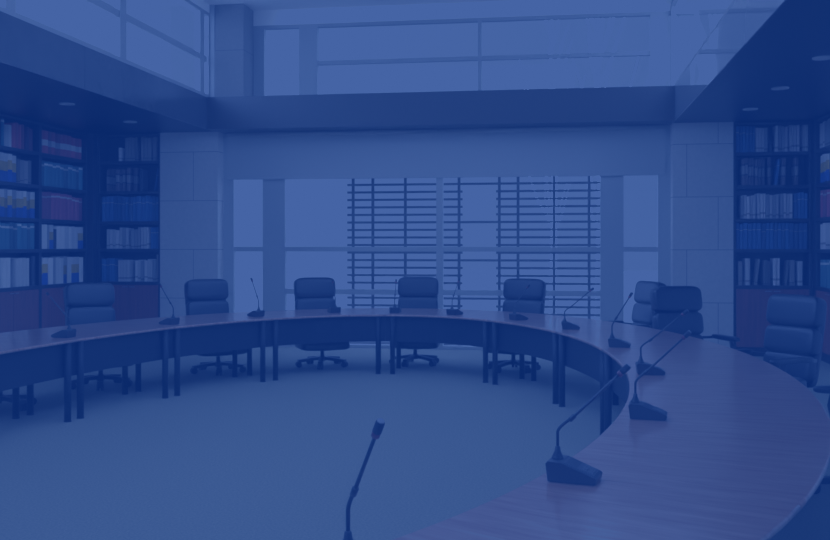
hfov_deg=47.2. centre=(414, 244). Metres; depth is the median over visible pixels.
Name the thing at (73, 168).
book
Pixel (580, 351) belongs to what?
table section
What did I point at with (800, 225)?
book
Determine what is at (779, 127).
book
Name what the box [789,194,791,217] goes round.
book
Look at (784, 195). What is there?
book
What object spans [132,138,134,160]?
book
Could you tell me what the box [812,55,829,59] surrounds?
recessed light
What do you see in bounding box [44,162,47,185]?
book
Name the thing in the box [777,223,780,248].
book
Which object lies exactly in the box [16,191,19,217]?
book
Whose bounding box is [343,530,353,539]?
socket
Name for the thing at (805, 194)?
book
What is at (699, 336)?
lumbar cushion
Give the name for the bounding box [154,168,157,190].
book
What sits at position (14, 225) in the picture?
book
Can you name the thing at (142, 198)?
book
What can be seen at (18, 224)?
book
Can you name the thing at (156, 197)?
book
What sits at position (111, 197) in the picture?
book
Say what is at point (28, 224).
book
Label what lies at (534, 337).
table section
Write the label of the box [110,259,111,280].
book
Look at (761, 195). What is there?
book
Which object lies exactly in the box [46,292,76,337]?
desk microphone
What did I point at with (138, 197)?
book
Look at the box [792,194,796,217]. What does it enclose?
book
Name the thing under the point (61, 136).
book
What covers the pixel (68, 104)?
recessed light
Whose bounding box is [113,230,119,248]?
book
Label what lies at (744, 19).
trim
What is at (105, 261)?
book
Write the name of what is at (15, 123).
book
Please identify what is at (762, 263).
book
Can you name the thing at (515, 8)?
trim
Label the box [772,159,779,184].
book
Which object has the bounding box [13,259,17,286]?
book
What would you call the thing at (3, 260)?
book
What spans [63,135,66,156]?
book
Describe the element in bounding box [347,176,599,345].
window blinds
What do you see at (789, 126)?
book
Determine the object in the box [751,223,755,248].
book
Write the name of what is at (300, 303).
cushion
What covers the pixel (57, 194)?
book
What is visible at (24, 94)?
ceiling
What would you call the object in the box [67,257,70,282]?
book
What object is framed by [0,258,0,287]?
book
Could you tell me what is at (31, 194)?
book
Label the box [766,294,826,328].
cushion
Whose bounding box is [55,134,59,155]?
book
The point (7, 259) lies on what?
book
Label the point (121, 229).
book
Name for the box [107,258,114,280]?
book
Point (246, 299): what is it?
ground
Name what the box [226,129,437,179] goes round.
roller blind
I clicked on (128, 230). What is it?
book
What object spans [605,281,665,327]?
office chair
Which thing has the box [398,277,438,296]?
cushion
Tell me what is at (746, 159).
book
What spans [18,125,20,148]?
book
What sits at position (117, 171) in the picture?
book
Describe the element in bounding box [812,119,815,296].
trim
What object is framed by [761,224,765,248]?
book
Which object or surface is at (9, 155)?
book
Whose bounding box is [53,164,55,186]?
book
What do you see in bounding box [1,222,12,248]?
book
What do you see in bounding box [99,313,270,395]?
table section
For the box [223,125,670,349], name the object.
window
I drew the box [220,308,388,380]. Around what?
table section
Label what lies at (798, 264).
book
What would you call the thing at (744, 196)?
book
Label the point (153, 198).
book
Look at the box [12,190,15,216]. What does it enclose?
book
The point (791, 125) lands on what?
book
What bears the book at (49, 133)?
on the bookcase at (51, 315)
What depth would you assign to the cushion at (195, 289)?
12.21 m
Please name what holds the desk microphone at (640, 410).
on the table section at (784, 460)
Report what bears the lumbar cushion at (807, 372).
on the office chair at (793, 341)
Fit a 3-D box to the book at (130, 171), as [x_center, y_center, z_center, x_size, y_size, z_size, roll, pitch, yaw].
[-4.546,-1.044,15.211,0.056,0.367,0.215,0,0,9]
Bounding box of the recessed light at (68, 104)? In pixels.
[59,103,74,105]
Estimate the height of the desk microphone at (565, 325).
0.429 m
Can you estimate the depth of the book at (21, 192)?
13.25 m
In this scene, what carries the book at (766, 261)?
on the bookcase at (750, 302)
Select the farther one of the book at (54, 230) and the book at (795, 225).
the book at (54, 230)
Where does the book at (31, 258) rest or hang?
on the bookcase at (19, 306)
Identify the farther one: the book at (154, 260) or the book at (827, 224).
the book at (154, 260)
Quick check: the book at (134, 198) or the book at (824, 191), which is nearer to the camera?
the book at (824, 191)
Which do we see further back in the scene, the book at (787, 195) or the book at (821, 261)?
the book at (787, 195)
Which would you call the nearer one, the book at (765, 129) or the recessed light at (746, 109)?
the recessed light at (746, 109)
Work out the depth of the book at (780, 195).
13.62 m
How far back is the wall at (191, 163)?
14.92 m
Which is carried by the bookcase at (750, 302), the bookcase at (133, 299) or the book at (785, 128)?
the book at (785, 128)
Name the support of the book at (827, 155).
on the bookcase at (820, 254)
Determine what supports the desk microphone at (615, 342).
on the table section at (580, 351)
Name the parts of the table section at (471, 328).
leg, leg, modesty panel, leg, leg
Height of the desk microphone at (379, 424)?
0.441 m
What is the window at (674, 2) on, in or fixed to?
on the trim
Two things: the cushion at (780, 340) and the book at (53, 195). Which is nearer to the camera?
the cushion at (780, 340)
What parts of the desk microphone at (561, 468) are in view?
control panel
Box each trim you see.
[0,11,84,88]
[86,133,97,282]
[176,0,685,25]
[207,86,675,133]
[209,5,214,96]
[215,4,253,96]
[675,0,785,119]
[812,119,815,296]
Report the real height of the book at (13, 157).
0.368 m
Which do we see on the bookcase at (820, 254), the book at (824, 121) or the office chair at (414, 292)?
the book at (824, 121)
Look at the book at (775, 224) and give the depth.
13.62 m
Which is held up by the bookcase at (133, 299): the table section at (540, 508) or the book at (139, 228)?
the book at (139, 228)
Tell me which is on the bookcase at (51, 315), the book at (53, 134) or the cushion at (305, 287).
the book at (53, 134)
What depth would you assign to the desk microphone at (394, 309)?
11.98 m
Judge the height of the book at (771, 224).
0.369 m
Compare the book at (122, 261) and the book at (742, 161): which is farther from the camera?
the book at (122, 261)
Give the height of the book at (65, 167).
0.349 m
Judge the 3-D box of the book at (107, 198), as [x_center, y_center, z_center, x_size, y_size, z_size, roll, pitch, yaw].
[-4.894,-0.576,15.284,0.074,0.390,0.215,0,0,9]
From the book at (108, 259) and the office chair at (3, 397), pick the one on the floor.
the office chair at (3, 397)
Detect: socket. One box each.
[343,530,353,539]
[552,446,563,459]
[631,393,639,402]
[637,356,643,362]
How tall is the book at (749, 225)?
0.360 m
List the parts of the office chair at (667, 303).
armrest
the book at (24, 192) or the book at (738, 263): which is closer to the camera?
the book at (24, 192)
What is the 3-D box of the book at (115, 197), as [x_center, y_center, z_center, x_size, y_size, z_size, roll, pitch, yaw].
[-4.763,-0.582,15.252,0.065,0.402,0.215,0,0,9]
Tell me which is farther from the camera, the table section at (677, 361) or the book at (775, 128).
the book at (775, 128)
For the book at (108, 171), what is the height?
0.337 m
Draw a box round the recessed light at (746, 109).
[743,108,757,110]
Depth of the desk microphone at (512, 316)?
10.87 m
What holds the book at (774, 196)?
on the bookcase at (750, 302)
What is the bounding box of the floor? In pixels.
[0,347,829,539]
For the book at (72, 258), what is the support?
on the bookcase at (51, 315)
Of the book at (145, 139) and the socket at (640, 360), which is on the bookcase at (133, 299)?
the book at (145, 139)
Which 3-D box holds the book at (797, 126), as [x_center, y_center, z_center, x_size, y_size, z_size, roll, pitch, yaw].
[5.495,-1.524,13.684,0.042,0.377,0.215,0,0,9]
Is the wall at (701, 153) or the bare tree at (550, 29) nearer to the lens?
the wall at (701, 153)
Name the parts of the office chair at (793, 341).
armrest, armrest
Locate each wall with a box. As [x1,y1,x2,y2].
[160,132,222,316]
[671,122,732,347]
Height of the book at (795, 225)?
0.357 m
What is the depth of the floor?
7.51 m
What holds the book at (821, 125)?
on the bookcase at (820, 254)
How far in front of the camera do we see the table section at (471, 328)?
11.63 m
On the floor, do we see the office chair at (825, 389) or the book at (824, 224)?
the office chair at (825, 389)
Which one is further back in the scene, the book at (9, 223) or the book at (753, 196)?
the book at (753, 196)
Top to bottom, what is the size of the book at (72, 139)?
0.317 m
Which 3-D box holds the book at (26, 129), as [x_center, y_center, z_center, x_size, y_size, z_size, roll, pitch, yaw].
[-5.577,-1.504,13.456,0.215,0.336,0.072,0,0,9]
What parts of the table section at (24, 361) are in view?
leg, modesty panel, leg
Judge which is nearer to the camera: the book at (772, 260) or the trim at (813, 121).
the trim at (813, 121)
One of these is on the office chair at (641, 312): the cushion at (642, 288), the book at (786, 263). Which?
the cushion at (642, 288)
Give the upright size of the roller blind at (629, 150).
0.744 m
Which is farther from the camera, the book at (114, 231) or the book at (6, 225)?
the book at (114, 231)
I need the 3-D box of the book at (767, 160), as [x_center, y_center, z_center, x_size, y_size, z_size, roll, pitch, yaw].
[5.102,-1.058,13.731,0.045,0.395,0.215,0,0,9]
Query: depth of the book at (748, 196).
13.68 m
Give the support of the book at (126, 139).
on the bookcase at (133, 299)
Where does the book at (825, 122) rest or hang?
on the bookcase at (820, 254)
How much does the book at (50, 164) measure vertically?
0.365 m
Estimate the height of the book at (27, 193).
0.370 m
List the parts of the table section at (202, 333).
leg, leg, modesty panel, leg, leg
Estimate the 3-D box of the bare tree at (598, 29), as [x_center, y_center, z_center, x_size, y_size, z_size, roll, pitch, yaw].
[3.787,-2.754,19.111,1.614,9.212,1.622,0,0,-18]
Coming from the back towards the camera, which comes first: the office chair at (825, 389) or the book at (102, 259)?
the book at (102, 259)
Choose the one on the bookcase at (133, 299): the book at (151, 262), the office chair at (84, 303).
the book at (151, 262)
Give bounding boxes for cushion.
[63,282,114,307]
[65,306,115,325]
[184,279,228,300]
[186,300,228,314]
[293,277,335,297]
[295,298,334,309]
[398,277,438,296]
[398,297,437,308]
[502,299,544,313]
[503,278,545,299]
[632,303,651,324]
[634,281,665,303]
[650,286,701,312]
[652,312,703,334]
[690,334,703,339]
[763,351,816,382]
[764,324,821,356]
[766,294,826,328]
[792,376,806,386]
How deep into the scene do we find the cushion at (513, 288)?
12.41 m
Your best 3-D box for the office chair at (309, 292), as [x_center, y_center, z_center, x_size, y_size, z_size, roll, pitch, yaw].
[-1.252,1.019,12.602,0.743,1.162,0.866,0,0,-20]
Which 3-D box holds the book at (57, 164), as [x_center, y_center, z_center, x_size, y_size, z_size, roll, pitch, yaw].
[-5.442,-1.043,14.250,0.215,0.364,0.108,0,0,9]
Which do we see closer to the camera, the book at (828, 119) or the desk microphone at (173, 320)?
the desk microphone at (173, 320)
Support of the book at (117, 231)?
on the bookcase at (133, 299)
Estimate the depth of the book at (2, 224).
12.81 m
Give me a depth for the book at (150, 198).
15.06 m
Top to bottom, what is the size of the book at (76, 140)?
0.316 m
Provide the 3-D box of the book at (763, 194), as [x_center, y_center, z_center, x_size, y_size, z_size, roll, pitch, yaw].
[5.041,-0.559,13.758,0.028,0.356,0.215,0,0,9]
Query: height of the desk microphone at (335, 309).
0.425 m
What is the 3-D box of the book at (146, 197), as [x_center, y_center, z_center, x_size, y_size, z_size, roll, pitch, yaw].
[-4.242,-0.580,15.177,0.053,0.398,0.215,0,0,9]
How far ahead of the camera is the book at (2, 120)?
12.80 m
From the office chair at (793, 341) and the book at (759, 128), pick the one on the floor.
the office chair at (793, 341)
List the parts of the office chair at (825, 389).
armrest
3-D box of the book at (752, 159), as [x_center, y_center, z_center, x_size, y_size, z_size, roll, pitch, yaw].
[4.875,-1.057,13.778,0.031,0.392,0.215,0,0,9]
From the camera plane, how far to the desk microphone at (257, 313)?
11.38 m
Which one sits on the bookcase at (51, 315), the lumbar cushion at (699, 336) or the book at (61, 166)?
the book at (61, 166)
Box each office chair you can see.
[0,391,36,411]
[63,282,133,390]
[184,279,246,375]
[293,277,349,368]
[389,277,439,366]
[488,278,545,373]
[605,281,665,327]
[650,286,739,348]
[735,294,826,387]
[813,385,829,493]
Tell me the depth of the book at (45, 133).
13.86 m
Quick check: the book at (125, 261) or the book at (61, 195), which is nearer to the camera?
the book at (61, 195)
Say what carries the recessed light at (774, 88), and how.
in the ceiling at (781, 53)
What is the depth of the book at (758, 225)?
13.65 m
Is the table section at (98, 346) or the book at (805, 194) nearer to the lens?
the table section at (98, 346)
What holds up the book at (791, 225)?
on the bookcase at (750, 302)
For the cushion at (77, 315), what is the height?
0.270 m
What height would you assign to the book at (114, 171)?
0.334 m
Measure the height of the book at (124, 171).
0.341 m
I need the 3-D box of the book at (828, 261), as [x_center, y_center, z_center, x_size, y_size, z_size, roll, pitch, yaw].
[5.713,0.390,12.884,0.215,0.378,0.149,0,0,9]
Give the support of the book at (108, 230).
on the bookcase at (133, 299)
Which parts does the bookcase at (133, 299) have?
panel, door, panel, shelf, shelf, shelf, shelf, shelf, panel, door, panel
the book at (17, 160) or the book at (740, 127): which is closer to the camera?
the book at (17, 160)
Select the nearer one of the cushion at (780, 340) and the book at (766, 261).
the cushion at (780, 340)
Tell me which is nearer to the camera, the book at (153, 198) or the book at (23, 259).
the book at (23, 259)
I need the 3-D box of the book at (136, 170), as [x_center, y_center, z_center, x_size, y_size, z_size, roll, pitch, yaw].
[-4.433,-1.043,15.207,0.065,0.365,0.215,0,0,9]
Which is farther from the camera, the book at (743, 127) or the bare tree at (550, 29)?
the bare tree at (550, 29)
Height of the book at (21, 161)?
0.324 m
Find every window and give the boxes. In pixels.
[0,0,208,96]
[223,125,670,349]
[254,10,698,95]
[671,0,735,85]
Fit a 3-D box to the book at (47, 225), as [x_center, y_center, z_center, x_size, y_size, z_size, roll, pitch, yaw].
[-5.493,-0.117,13.971,0.215,0.346,0.086,0,0,9]
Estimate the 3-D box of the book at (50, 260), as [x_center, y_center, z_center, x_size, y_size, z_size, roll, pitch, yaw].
[-5.470,0.386,14.037,0.215,0.387,0.110,0,0,9]
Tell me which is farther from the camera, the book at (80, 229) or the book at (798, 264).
the book at (80, 229)
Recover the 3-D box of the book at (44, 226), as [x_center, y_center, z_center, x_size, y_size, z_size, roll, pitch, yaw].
[-5.494,-0.121,13.879,0.215,0.354,0.088,0,0,9]
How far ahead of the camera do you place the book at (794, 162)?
13.60 m
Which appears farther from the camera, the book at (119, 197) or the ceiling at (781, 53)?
the book at (119, 197)
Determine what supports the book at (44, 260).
on the bookcase at (51, 315)
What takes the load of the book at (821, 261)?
on the bookcase at (820, 254)
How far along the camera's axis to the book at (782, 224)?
13.60 m
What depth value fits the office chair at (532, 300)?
12.36 m
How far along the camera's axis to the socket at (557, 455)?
3.48 m
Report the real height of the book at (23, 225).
0.360 m
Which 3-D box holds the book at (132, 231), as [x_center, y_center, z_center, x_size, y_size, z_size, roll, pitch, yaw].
[-4.480,-0.093,15.209,0.066,0.300,0.215,0,0,9]
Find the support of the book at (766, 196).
on the bookcase at (750, 302)
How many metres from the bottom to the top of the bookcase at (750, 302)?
3.358 m
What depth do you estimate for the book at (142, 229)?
15.08 m
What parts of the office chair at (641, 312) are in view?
armrest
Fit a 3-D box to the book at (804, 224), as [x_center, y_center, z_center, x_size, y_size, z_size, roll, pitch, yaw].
[5.590,-0.127,13.661,0.050,0.366,0.215,0,0,9]
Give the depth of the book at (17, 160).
13.18 m
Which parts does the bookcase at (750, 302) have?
panel, door, panel, panel, shelf, shelf, shelf, shelf, shelf, door, panel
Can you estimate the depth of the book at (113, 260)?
15.16 m
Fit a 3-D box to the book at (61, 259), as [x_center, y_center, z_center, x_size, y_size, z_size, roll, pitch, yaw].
[-5.429,0.388,14.341,0.215,0.382,0.114,0,0,9]
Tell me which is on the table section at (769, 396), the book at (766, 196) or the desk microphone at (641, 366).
the desk microphone at (641, 366)
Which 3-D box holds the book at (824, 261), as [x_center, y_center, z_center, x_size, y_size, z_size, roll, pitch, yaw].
[5.719,0.392,13.022,0.215,0.375,0.119,0,0,9]
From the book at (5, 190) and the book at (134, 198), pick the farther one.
the book at (134, 198)
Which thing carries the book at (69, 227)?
on the bookcase at (51, 315)
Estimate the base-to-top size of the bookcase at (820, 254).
3.358 m
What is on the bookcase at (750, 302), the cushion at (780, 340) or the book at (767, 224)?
the book at (767, 224)
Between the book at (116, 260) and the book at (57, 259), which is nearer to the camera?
the book at (57, 259)
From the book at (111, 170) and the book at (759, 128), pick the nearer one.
the book at (759, 128)
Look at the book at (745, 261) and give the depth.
13.69 m
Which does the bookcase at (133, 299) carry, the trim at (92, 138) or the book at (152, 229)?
the book at (152, 229)
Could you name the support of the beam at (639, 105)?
attached to the wall at (701, 153)
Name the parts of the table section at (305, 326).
leg, leg, modesty panel, leg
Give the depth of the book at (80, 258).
14.90 m
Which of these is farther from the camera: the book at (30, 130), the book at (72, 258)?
the book at (72, 258)
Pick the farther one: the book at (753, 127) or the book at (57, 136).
the book at (57, 136)
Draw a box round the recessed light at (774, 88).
[771,87,788,89]
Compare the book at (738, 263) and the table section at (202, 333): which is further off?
the book at (738, 263)
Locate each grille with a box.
[377,418,384,423]
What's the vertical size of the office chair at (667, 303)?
1.162 m
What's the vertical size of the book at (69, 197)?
0.380 m
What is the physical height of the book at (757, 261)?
0.380 m
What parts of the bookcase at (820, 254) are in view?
panel, shelf, shelf, shelf, shelf, shelf, door, door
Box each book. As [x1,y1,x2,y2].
[0,152,3,180]
[0,189,3,216]
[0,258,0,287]
[1,119,3,145]
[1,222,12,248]
[1,223,4,248]
[1,258,5,287]
[4,123,15,147]
[4,125,8,146]
[4,153,7,180]
[4,189,6,216]
[5,224,8,248]
[6,258,9,287]
[7,190,11,216]
[8,154,11,181]
[9,125,10,146]
[10,258,21,286]
[10,259,14,286]
[12,156,15,181]
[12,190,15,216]
[13,223,20,248]
[13,224,16,248]
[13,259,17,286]
[15,123,17,147]
[16,159,19,182]
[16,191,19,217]
[18,124,23,148]
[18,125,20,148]
[18,256,34,285]
[20,160,23,182]
[20,191,22,217]
[21,223,26,248]
[22,191,25,217]
[22,258,25,285]
[24,127,28,149]
[24,161,27,183]
[26,192,28,217]
[26,258,28,285]
[27,223,29,248]
[28,161,30,183]
[29,129,32,150]
[29,192,34,217]
[30,223,33,248]
[42,160,43,185]
[42,192,43,218]
[42,258,47,284]
[43,131,47,153]
[43,225,46,248]
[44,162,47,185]
[44,192,46,218]
[44,257,59,283]
[46,162,52,186]
[47,192,50,218]
[47,225,48,248]
[48,131,51,153]
[48,258,52,283]
[49,225,52,248]
[51,193,55,218]
[51,256,66,282]
[52,132,54,154]
[53,163,59,186]
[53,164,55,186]
[53,226,59,248]
[53,229,55,248]
[53,258,54,283]
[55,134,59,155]
[56,193,59,219]
[60,135,62,155]
[60,165,62,187]
[60,194,63,219]
[60,226,64,248]
[60,258,62,283]
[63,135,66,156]
[63,165,67,187]
[64,194,66,219]
[65,226,68,248]
[67,136,70,157]
[67,165,71,188]
[67,195,71,219]
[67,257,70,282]
[69,227,70,248]
[71,138,74,157]
[71,227,74,248]
[71,257,74,282]
[72,166,78,189]
[72,167,75,188]
[72,197,74,219]
[75,139,78,158]
[75,198,78,220]
[75,227,82,248]
[75,228,77,248]
[75,257,78,281]
[79,139,80,158]
[79,167,81,189]
[79,198,81,220]
[79,257,82,281]
[102,197,105,220]
[102,259,106,280]
[104,260,106,280]
[106,197,109,220]
[107,170,109,190]
[107,229,112,248]
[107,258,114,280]
[110,169,114,190]
[110,196,113,220]
[110,230,112,248]
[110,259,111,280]
[112,259,114,280]
[113,170,115,190]
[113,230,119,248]
[114,196,122,220]
[115,259,122,280]
[116,170,119,190]
[116,230,119,248]
[118,196,121,220]
[118,260,120,280]
[119,148,124,160]
[120,169,122,190]
[120,228,122,248]
[121,197,125,220]
[121,260,123,280]
[123,170,126,190]
[123,228,125,248]
[124,260,126,280]
[125,138,128,160]
[126,197,128,220]
[126,228,133,248]
[127,168,133,190]
[127,260,134,280]
[129,137,131,160]
[129,197,132,220]
[131,230,134,248]
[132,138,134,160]
[133,197,136,220]
[134,168,139,190]
[135,137,140,160]
[135,229,137,248]
[135,260,137,280]
[137,196,142,220]
[138,227,143,248]
[138,260,145,280]
[141,137,145,160]
[141,197,144,220]
[141,228,143,248]
[141,261,143,280]
[144,138,147,160]
[144,227,151,248]
[144,261,147,281]
[145,196,152,220]
[147,228,150,248]
[148,138,152,160]
[148,259,153,281]
[149,197,151,220]
[150,260,152,281]
[151,228,153,248]
[152,197,155,220]
[153,259,156,281]
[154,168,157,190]
[154,228,156,248]
[156,197,157,220]
[736,223,738,248]
[736,261,741,284]
[738,196,742,218]
[739,126,741,151]
[739,159,744,184]
[739,224,742,248]
[741,223,747,248]
[742,126,745,151]
[742,258,749,284]
[743,195,746,218]
[744,158,747,184]
[746,126,748,151]
[747,197,749,218]
[748,159,750,184]
[748,196,751,218]
[748,224,751,248]
[749,126,751,151]
[750,158,753,184]
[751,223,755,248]
[752,126,754,151]
[752,195,755,218]
[752,259,759,284]
[754,160,757,184]
[754,194,759,218]
[755,128,758,151]
[756,223,760,248]
[758,159,760,184]
[759,128,760,151]
[760,194,762,217]
[760,261,764,284]
[761,128,763,151]
[761,159,764,184]
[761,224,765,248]
[763,194,764,217]
[763,223,769,248]
[763,260,767,284]
[764,128,766,151]
[765,157,770,184]
[765,195,768,217]
[768,261,769,284]
[769,195,772,217]
[770,223,773,248]
[770,258,775,284]
[772,126,777,151]
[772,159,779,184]
[773,195,775,217]
[774,223,776,248]
[774,258,779,284]
[776,195,778,217]
[777,194,782,217]
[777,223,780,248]
[778,126,780,151]
[778,158,785,184]
[781,126,783,151]
[781,223,784,248]
[781,260,788,284]
[783,194,785,217]
[784,127,787,151]
[785,223,788,248]
[786,194,788,217]
[786,260,794,285]
[787,125,790,150]
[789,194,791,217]
[789,223,793,248]
[791,125,792,150]
[791,158,797,184]
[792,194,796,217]
[793,125,795,150]
[794,224,797,248]
[795,261,802,285]
[796,125,799,150]
[796,193,800,217]
[798,223,802,248]
[800,125,804,150]
[801,192,803,217]
[803,223,806,248]
[804,193,806,217]
[805,125,807,150]
[820,123,822,147]
[820,190,822,216]
[820,224,822,248]
[820,260,822,286]
[822,154,825,181]
[823,121,826,146]
[823,190,826,216]
[823,223,825,248]
[823,260,826,286]
[825,122,826,145]
[826,154,828,180]
[826,223,828,248]
[827,119,828,145]
[827,189,828,216]
[827,260,829,287]
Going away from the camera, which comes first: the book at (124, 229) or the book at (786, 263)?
the book at (786, 263)
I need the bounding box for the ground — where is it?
[236,269,656,345]
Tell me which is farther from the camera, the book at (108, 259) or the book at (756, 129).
the book at (108, 259)
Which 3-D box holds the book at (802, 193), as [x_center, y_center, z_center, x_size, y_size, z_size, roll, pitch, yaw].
[5.553,-0.565,13.668,0.045,0.369,0.215,0,0,9]
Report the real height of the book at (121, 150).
0.211 m
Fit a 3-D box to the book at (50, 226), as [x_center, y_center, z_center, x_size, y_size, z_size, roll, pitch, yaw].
[-5.476,-0.118,14.073,0.215,0.349,0.102,0,0,9]
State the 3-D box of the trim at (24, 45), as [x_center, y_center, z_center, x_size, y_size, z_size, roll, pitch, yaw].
[-4.755,-2.015,4.322,0.012,0.490,13.100,0,0,9]
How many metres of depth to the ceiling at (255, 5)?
14.49 m
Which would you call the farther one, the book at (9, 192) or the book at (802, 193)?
the book at (802, 193)
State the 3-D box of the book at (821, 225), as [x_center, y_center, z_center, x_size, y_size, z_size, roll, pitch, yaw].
[5.749,-0.115,13.177,0.215,0.342,0.145,0,0,9]
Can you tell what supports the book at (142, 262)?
on the bookcase at (133, 299)
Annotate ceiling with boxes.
[0,62,212,134]
[203,0,514,10]
[674,0,829,122]
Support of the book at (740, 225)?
on the bookcase at (750, 302)
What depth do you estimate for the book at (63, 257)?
14.41 m
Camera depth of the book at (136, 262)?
15.10 m
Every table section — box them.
[0,323,173,418]
[0,337,76,422]
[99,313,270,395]
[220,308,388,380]
[385,308,557,382]
[393,473,800,539]
[488,316,652,403]
[555,329,731,434]
[572,410,829,508]
[601,348,790,430]
[623,373,829,420]
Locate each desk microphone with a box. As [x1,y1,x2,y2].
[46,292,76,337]
[158,283,179,324]
[247,278,264,316]
[327,279,340,312]
[343,418,384,539]
[389,279,400,312]
[446,278,462,314]
[509,284,529,319]
[545,364,630,485]
[561,287,593,329]
[608,292,632,347]
[628,330,690,420]
[635,309,688,374]
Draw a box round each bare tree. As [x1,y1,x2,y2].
[519,20,585,313]
[573,17,638,319]
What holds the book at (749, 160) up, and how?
on the bookcase at (750, 302)
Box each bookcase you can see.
[0,113,39,332]
[40,123,86,327]
[98,134,159,320]
[733,121,811,355]
[815,113,829,363]
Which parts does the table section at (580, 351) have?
leg, modesty panel, leg, leg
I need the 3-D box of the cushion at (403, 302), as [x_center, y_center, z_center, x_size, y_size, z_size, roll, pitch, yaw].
[0.041,0.842,13.097,0.556,0.270,0.160,0,0,6]
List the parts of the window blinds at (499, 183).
post, post, post, post, rail, rail, rail, rail, post, post, post, post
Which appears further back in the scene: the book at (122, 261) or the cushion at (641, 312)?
the book at (122, 261)
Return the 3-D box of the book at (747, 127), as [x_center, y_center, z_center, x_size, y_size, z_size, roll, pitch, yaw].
[4.802,-1.521,13.774,0.038,0.371,0.215,0,0,9]
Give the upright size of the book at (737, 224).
0.373 m
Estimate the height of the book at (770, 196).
0.334 m
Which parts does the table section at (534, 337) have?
leg, modesty panel, leg, leg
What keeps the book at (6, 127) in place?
on the bookcase at (19, 306)
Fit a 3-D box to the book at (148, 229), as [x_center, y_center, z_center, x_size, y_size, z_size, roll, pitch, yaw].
[-4.227,-0.107,15.174,0.035,0.327,0.215,0,0,9]
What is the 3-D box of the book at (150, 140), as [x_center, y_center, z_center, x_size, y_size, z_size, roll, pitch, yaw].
[-4.198,-1.519,15.169,0.060,0.367,0.215,0,0,9]
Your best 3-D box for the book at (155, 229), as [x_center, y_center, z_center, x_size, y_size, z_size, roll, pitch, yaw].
[-4.109,-0.110,15.160,0.046,0.333,0.215,0,0,9]
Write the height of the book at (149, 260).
0.352 m
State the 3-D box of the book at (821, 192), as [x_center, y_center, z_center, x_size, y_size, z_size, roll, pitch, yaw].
[5.748,-0.568,13.169,0.215,0.375,0.161,0,0,9]
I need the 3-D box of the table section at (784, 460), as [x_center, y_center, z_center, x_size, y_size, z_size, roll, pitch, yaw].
[1.246,1.230,4.074,1.008,0.740,1.675,0,0,23]
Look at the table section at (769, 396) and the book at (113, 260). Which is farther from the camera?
the book at (113, 260)
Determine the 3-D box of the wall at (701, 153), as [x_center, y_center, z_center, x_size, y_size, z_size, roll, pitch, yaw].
[4.197,-0.085,13.975,0.850,3.370,0.500,0,0,9]
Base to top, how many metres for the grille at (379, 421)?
0.013 m
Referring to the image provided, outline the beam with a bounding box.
[84,46,206,128]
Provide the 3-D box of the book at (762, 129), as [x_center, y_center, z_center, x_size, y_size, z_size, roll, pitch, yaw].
[5.016,-1.508,13.760,0.036,0.344,0.215,0,0,9]
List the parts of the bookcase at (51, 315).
panel, door, panel, panel, shelf, shelf, shelf, shelf, shelf, panel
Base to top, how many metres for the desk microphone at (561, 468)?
0.428 m
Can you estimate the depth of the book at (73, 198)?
14.67 m
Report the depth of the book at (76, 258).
14.78 m
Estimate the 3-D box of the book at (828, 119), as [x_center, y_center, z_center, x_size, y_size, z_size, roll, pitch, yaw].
[5.696,-1.518,12.838,0.215,0.364,0.111,0,0,9]
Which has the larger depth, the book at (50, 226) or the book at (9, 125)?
the book at (50, 226)
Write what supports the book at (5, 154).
on the bookcase at (19, 306)
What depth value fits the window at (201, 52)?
12.42 m
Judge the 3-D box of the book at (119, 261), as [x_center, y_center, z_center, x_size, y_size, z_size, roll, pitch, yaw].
[-4.700,0.411,15.245,0.039,0.337,0.215,0,0,9]
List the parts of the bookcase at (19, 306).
door, panel, panel, shelf, shelf, shelf, shelf, shelf, door, panel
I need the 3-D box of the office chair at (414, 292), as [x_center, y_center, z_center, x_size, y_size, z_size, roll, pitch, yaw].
[0.012,1.019,12.813,0.743,1.162,0.866,0,0,6]
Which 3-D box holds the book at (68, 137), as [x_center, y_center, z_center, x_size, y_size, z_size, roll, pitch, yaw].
[-5.394,-1.502,14.583,0.215,0.333,0.114,0,0,9]
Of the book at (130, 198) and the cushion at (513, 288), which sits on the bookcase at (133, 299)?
the book at (130, 198)
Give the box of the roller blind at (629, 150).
[438,125,665,177]
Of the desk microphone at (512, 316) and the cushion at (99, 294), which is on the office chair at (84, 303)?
the cushion at (99, 294)
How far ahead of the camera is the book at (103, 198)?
15.18 m
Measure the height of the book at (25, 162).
0.321 m
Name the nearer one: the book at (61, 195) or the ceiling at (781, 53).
the ceiling at (781, 53)
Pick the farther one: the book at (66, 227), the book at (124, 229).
the book at (124, 229)
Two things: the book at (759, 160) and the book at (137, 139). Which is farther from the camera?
the book at (137, 139)
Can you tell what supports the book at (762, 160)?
on the bookcase at (750, 302)
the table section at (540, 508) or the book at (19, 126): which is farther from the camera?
the book at (19, 126)
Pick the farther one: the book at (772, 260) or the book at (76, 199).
the book at (76, 199)
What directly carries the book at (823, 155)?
on the bookcase at (820, 254)
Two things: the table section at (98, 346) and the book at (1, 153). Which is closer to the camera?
the table section at (98, 346)
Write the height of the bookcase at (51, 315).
3.358 m
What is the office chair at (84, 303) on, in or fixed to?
on the floor
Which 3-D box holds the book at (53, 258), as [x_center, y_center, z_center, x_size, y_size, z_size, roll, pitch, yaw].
[-5.469,0.386,14.143,0.215,0.387,0.092,0,0,9]
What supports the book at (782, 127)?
on the bookcase at (750, 302)
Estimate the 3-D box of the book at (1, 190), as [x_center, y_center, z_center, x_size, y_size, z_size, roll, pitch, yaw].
[-5.663,-0.566,12.829,0.215,0.370,0.087,0,0,9]

